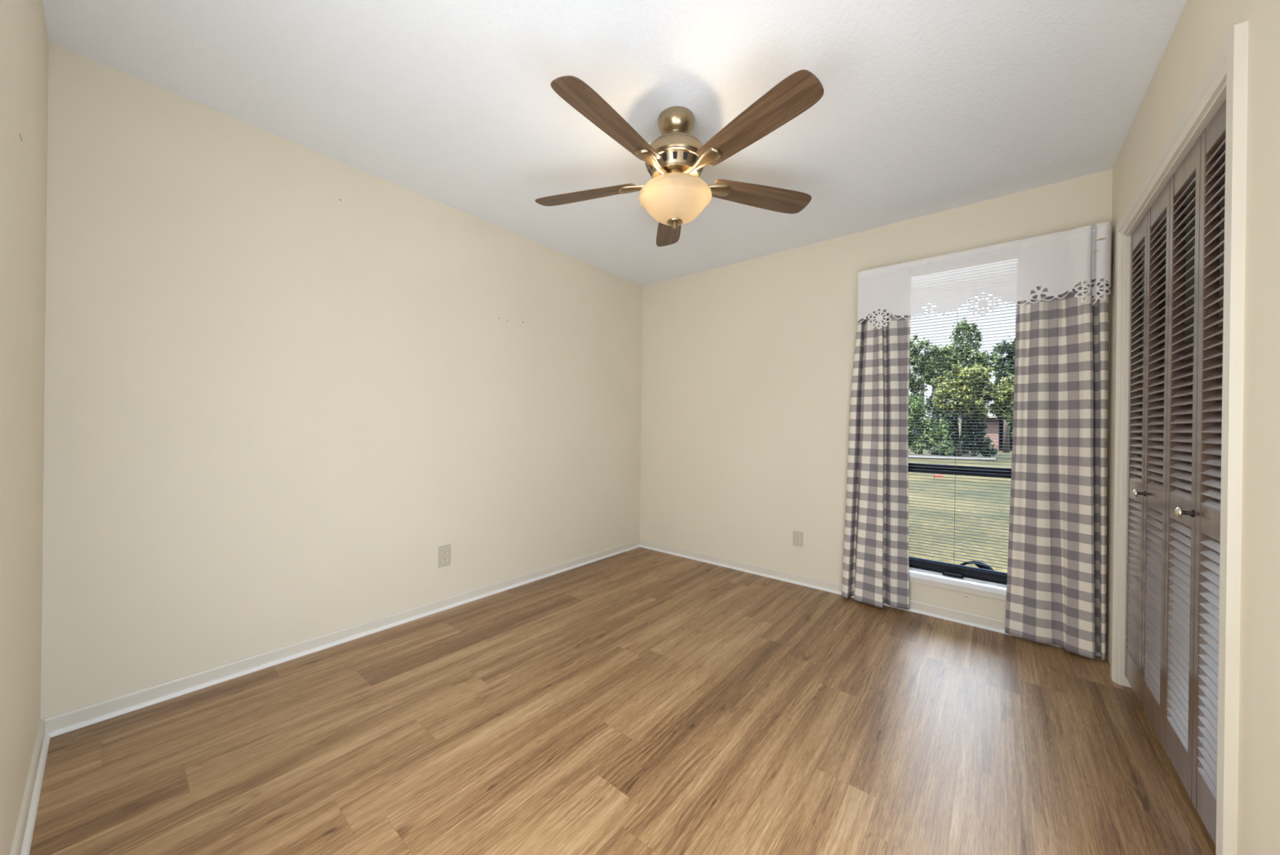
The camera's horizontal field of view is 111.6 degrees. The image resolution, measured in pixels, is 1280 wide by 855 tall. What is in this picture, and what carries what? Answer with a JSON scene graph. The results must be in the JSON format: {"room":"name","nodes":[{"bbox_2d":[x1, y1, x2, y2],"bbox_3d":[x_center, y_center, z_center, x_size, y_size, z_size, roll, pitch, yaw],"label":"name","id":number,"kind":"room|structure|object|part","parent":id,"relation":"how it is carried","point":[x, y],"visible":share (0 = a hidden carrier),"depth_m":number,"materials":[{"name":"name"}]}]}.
{"room":"empty bedroom","nodes":[
{"label":"empty bedroom","id":0,"kind":"room"},
{"bbox_2d":[0,0,48,854],"bbox_3d":[-0.656,-0.112,0.279,3.787,2.440,0.121,1,0,39],"label":"wall","id":1,"kind":"structure","parent":0,"point":[24,37],"depth_m":1.11,"materials":[{"name":"paint"}]},
{"bbox_2d":[10,719,50,854],"bbox_3d":[-1.624,1.061,1.150,1.190,0.068,0.022,1,0,39],"label":"baseboard","id":2,"kind":"structure","parent":1,"relation":"attached to","point":[21,845],"depth_m":1.25,"materials":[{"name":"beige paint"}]},
{"bbox_3d":[-1.621,1.086,1.154,1.190,0.017,0.012,1,0,39],"label":"shoe molding","id":3,"kind":"part","parent":2,"relation":"part of","materials":[{"name":"white paint"}]},
{"bbox_2d":[40,41,643,718],"bbox_3d":[-1.082,-0.119,2.844,0.121,2.440,3.553,1,0,39],"label":"wall","id":4,"kind":"structure","parent":0,"point":[282,375],"depth_m":2.02,"materials":[{"name":"paint"}]},
{"bbox_2d":[40,538,639,737],"bbox_3d":[-1.043,1.067,2.800,0.022,0.068,3.313,1,0,39],"label":"baseboard","id":5,"kind":"structure","parent":4,"relation":"attached to","point":[73,719],"depth_m":2.02,"materials":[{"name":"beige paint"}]},
{"bbox_2d":[438,544,450,567],"bbox_3d":[-1.183,0.777,2.635,0.009,0.126,0.076,1,0,39],"label":"wall outlet","id":6,"kind":"object","parent":4,"relation":"attached to","point":[444,551],"visible":1,"depth_m":2.63,"materials":[{"name":"beige plastic"}]},
{"bbox_2d":[441,556,447,562],"bbox_3d":[-1.181,0.798,2.633,0.004,0.028,0.036,1,0,39],"label":"receptacle","id":7,"kind":"object","parent":6,"relation":"attached to","point":[444,559],"depth_m":2.63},
{"bbox_2d":[441,550,448,555],"bbox_3d":[-1.181,0.757,2.633,0.004,0.028,0.036,1,0,39],"label":"receptacle","id":8,"kind":"object","parent":6,"relation":"attached to","point":[443,552],"depth_m":2.63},
{"bbox_2d":[42,0,1186,285],"bbox_3d":[0.400,-1.369,1.645,3.907,0.100,3.553,1,0,39],"label":"ceiling","id":9,"kind":"structure","parent":0,"point":[926,107],"depth_m":1.70,"materials":[{"name":"white paint"}]},
{"bbox_2d":[534,69,823,246],"bbox_3d":[0.129,-1.088,1.825,1.286,0.468,1.247,1,0,39],"label":"ceiling fan","id":10,"kind":"object","parent":9,"relation":"hanging from","point":[675,195],"visible":1,"depth_m":1.74,"materials":[{"name":"brown wood"}]},
{"bbox_3d":[-0.249,-1.066,2.000,0.495,0.006,0.136,1,13,19],"label":"blade","id":11,"kind":"part","parent":10,"relation":"part of","materials":[{"name":"brown wood"}]},
{"bbox_3d":[-0.100,-1.064,1.526,0.136,0.006,0.495,17,10,35],"label":"blade","id":12,"kind":"part","parent":10,"relation":"part of","materials":[{"name":"brown wood"}]},
{"bbox_3d":[0.155,-1.061,2.288,0.136,0.006,0.495,-12,0,1],"label":"blade","id":13,"kind":"part","parent":10,"relation":"part of","materials":[{"name":"brown wood"}]},
{"bbox_3d":[0.150,-0.952,1.865,0.311,0.144,0.311,1,0,39],"label":"lamp shade","id":14,"kind":"part","parent":10,"relation":"part of","materials":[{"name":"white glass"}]},
{"bbox_3d":[0.396,-1.057,1.521,0.136,0.006,0.495,17,-9,-34],"label":"blade","id":15,"kind":"part","parent":10,"relation":"part of","materials":[{"name":"brown wood"}]},
{"bbox_3d":[0.554,-1.056,1.992,0.495,0.006,0.136,1,-13,-17],"label":"blade","id":16,"kind":"part","parent":10,"relation":"part of","materials":[{"name":"brown wood"}]},
{"bbox_2d":[29,546,1215,854],"bbox_3d":[0.367,1.170,1.647,3.907,0.100,3.553,1,0,39],"label":"floor","id":17,"kind":"structure","parent":0,"point":[640,700],"depth_m":1.54,"materials":[{"name":"brown wood"}]},
{"bbox_2d":[640,159,1225,620],"bbox_3d":[1.516,-0.086,2.937,3.787,2.440,0.121,1,0,39],"label":"wall","id":18,"kind":"structure","parent":0,"point":[747,366],"depth_m":3.25,"materials":[{"name":"paint"}]},
{"bbox_2d":[792,530,803,546],"bbox_3d":[1.143,0.805,3.151,0.072,0.108,0.009,1,0,39],"label":"wall outlet","id":19,"kind":"object","parent":18,"relation":"attached to","point":[797,536],"visible":1,"depth_m":3.15,"materials":[{"name":"beige plastic"}]},
{"bbox_2d":[640,538,1106,657],"bbox_3d":[1.162,1.095,3.123,3.007,0.068,0.022,1,0,39],"label":"baseboard","id":20,"kind":"structure","parent":18,"relation":"attached to","point":[971,619],"depth_m":3.07,"materials":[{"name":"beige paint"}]},
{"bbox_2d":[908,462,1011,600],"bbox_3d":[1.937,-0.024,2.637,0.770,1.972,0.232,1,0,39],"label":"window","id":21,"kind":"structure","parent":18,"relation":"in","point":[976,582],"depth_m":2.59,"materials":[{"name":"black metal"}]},
{"bbox_3d":[1.884,0.888,2.623,0.105,0.022,0.034,1,0,39],"label":"lift handle","id":22,"kind":"part","parent":21,"relation":"part of","materials":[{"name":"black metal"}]},
{"bbox_3d":[1.883,0.909,2.586,0.770,0.032,0.100,1,0,39],"label":"sill","id":23,"kind":"part","parent":21,"relation":"part of","materials":[{"name":"white paint"}]},
{"bbox_3d":[1.938,-0.055,2.637,0.670,1.910,0.040,1,0,39],"label":"frame","id":24,"kind":"part","parent":21,"relation":"part of","materials":[{"name":"black metal"}]},
{"bbox_3d":[1.920,0.863,2.631,0.600,0.046,0.018,1,0,39],"label":"rail","id":25,"kind":"part","parent":21,"relation":"part of","materials":[{"name":"black metal"}]},
{"bbox_3d":[1.929,0.258,2.632,0.600,0.057,0.034,1,0,39],"label":"meeting rail","id":26,"kind":"part","parent":21,"relation":"part of","materials":[{"name":"black metal"}]},
{"bbox_2d":[907,293,1017,574],"bbox_3d":[1.902,-0.091,2.593,0.646,1.836,0.036,1,0,39],"label":"window blind","id":27,"kind":"object","parent":21,"relation":"attached to","point":[957,325],"visible":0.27,"depth_m":2.58,"materials":[{"name":"white plastic"}]},
{"bbox_3d":[1.884,-0.078,2.594,0.002,1.798,0.002,1,0,39],"label":"ladder cord","id":28,"kind":"part","parent":27,"relation":"part of","materials":[{"name":"white fabric"}]},
{"bbox_2d":[959,560,994,570],"bbox_3d":[2.030,0.849,2.643,0.193,0.081,0.056,1,0,39],"label":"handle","id":29,"kind":"object","parent":21,"relation":"on","point":[984,566],"visible":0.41,"depth_m":2.62,"materials":[{"name":"black metal"}]},
{"bbox_2d":[857,221,1111,328],"bbox_3d":[1.866,-0.804,2.489,1.137,0.390,0.140,1,0,39],"label":"valance","id":30,"kind":"object","parent":18,"relation":"attached to","point":[1058,261],"visible":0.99,"depth_m":2.37,"materials":[{"name":"white fabric"}]},
{"bbox_2d":[841,308,910,609],"bbox_3d":[1.502,0.077,2.780,0.388,2.086,0.108,1,0,39],"label":"curtain","id":31,"kind":"object","parent":30,"relation":"hanging from","point":[875,568],"visible":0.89,"depth_m":2.75,"materials":[{"name":"fabric"}]},
{"bbox_2d":[1004,278,1109,659],"bbox_3d":[2.154,0.086,2.256,0.381,2.086,0.113,1,0,39],"label":"curtain","id":32,"kind":"object","parent":30,"relation":"hanging from","point":[1056,584],"visible":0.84,"depth_m":2.25,"materials":[{"name":"fabric"}]},
{"bbox_2d":[1106,0,1279,854],"bbox_3d":[1.598,-0.083,0.653,0.770,2.440,3.313,1,0,39],"label":"wall","id":33,"kind":"structure","parent":0,"point":[1202,27],"depth_m":0.95,"materials":[{"name":"paint"}]},
{"bbox_2d":[1124,178,1170,745],"bbox_3d":[1.972,0.122,1.705,0.064,1.937,0.566,1,0,39],"label":"door","id":34,"kind":"structure","parent":33,"relation":"in","point":[1147,436],"depth_m":1.67,"materials":[{"name":"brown wood"}]},
{"bbox_3d":[1.937,0.257,1.704,0.014,0.033,0.033,1,0,39],"label":"knob","id":35,"kind":"part","parent":34,"relation":"part of","materials":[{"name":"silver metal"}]},
{"bbox_3d":[1.950,0.257,1.694,0.022,0.022,0.022,1,0,39],"label":"knob stem","id":36,"kind":"part","parent":34,"relation":"part of","materials":[{"name":"metal"}]},
{"bbox_2d":[1110,20,1248,854],"bbox_3d":[1.815,0.106,1.466,0.120,2.066,1.277,1,0,39],"label":"trim","id":37,"kind":"structure","parent":33,"relation":"attached to","point":[1229,67],"depth_m":1.02,"materials":[{"name":"beige paint"}]},
{"bbox_2d":[1162,99,1226,844],"bbox_3d":[1.612,0.118,1.265,0.064,1.937,0.566,1,0,39],"label":"door","id":38,"kind":"structure","parent":33,"relation":"in","point":[1193,442],"depth_m":1.26,"materials":[{"name":"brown wood"}]},
{"bbox_3d":[1.605,0.253,1.298,0.014,0.033,0.033,1,0,39],"label":"knob","id":39,"kind":"part","parent":38,"relation":"part of","materials":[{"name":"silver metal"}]},
{"bbox_3d":[1.617,0.253,1.288,0.022,0.022,0.022,1,0,39],"label":"knob stem","id":40,"kind":"part","parent":38,"relation":"part of","materials":[{"name":"metal"}]},
{"label":"outside","id":41,"kind":"structure","parent":0,"visible":0},
{"bbox_2d":[907,446,1012,572],"bbox_3d":[27.672,1.654,30.054,70.000,0.068,75.000,1,0,39],"label":"lawn","id":42,"kind":"structure","parent":41,"point":[980,462],"depth_m":6.98,"materials":[{"name":"green plant"}]},
{"bbox_2d":[908,333,949,453],"bbox_3d":[16.135,-1.954,24.817,1.768,6.927,2.521,1,0,-33],"label":"tree","id":43,"kind":"object","parent":42,"relation":"on","point":[935,348],"visible":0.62,"depth_m":24.58,"materials":[{"name":"green plant"}]},
{"bbox_2d":[907,385,954,455],"bbox_3d":[14.065,-0.358,22.717,1.733,3.749,3.885,1,0,-41],"label":"shrub","id":44,"kind":"object","parent":42,"relation":"on","point":[918,420],"visible":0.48,"depth_m":22.12,"materials":[{"name":"green plant"}]},
{"bbox_2d":[907,454,995,460],"bbox_3d":[11.110,1.390,21.988,12.362,0.040,2.239,1,0,16],"label":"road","id":45,"kind":"structure","parent":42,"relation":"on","point":[908,455],"depth_m":20.56,"materials":[{"name":"grey asphalt"}]},
{"bbox_2d":[923,389,997,457],"bbox_3d":[16.884,-0.291,23.163,3.408,3.668,1.987,1,0,29],"label":"shrub","id":46,"kind":"object","parent":42,"relation":"on","point":[953,420],"visible":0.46,"depth_m":22.70,"materials":[{"name":"green plant"}]},
{"bbox_2d":[932,363,994,456],"bbox_3d":[15.948,-0.831,21.674,1.872,4.679,2.428,1,0,-26],"label":"tree","id":47,"kind":"object","parent":42,"relation":"on","point":[979,402],"visible":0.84,"depth_m":21.37,"materials":[{"name":"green plant"}]},
{"bbox_2d":[928,314,999,454],"bbox_3d":[18.335,-2.463,24.818,3.428,8.003,2.926,1,0,39],"label":"tree","id":48,"kind":"object","parent":42,"relation":"on","point":[984,360],"visible":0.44,"depth_m":24.49,"materials":[{"name":"green plant"}]},
{"bbox_2d":[967,373,1014,422],"bbox_3d":[17.331,-0.548,21.080,2.441,4.154,1.401,1,0,39],"label":"tree","id":49,"kind":"object","parent":42,"relation":"on","point":[993,393],"visible":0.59,"depth_m":20.95,"materials":[{"name":"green plant"}]},
{"bbox_2d":[982,400,1013,450],"bbox_3d":[28.803,-0.182,31.171,7.500,3.700,6.000,1,0,39],"label":"brick house","id":50,"kind":"structure","parent":42,"relation":"on","point":[994,424],"depth_m":31.08,"materials":[{"name":"red brick"}]},
{"bbox_2d":[987,336,1015,453],"bbox_3d":[23.169,-2.080,27.422,1.794,7.355,1.742,1,0,6],"label":"tree","id":51,"kind":"object","parent":42,"relation":"on","point":[1006,366],"visible":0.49,"depth_m":27.31,"materials":[{"name":"green plant"}]},
{"bbox_2d":[1006,404,1013,438],"bbox_3d":[19.076,-0.465,21.669,1.288,3.831,0.948,1,0,39],"label":"shrub","id":52,"kind":"object","parent":42,"relation":"on","point":[1011,428],"visible":0.02,"depth_m":21.99,"materials":[{"name":"green plant"}]}
]}

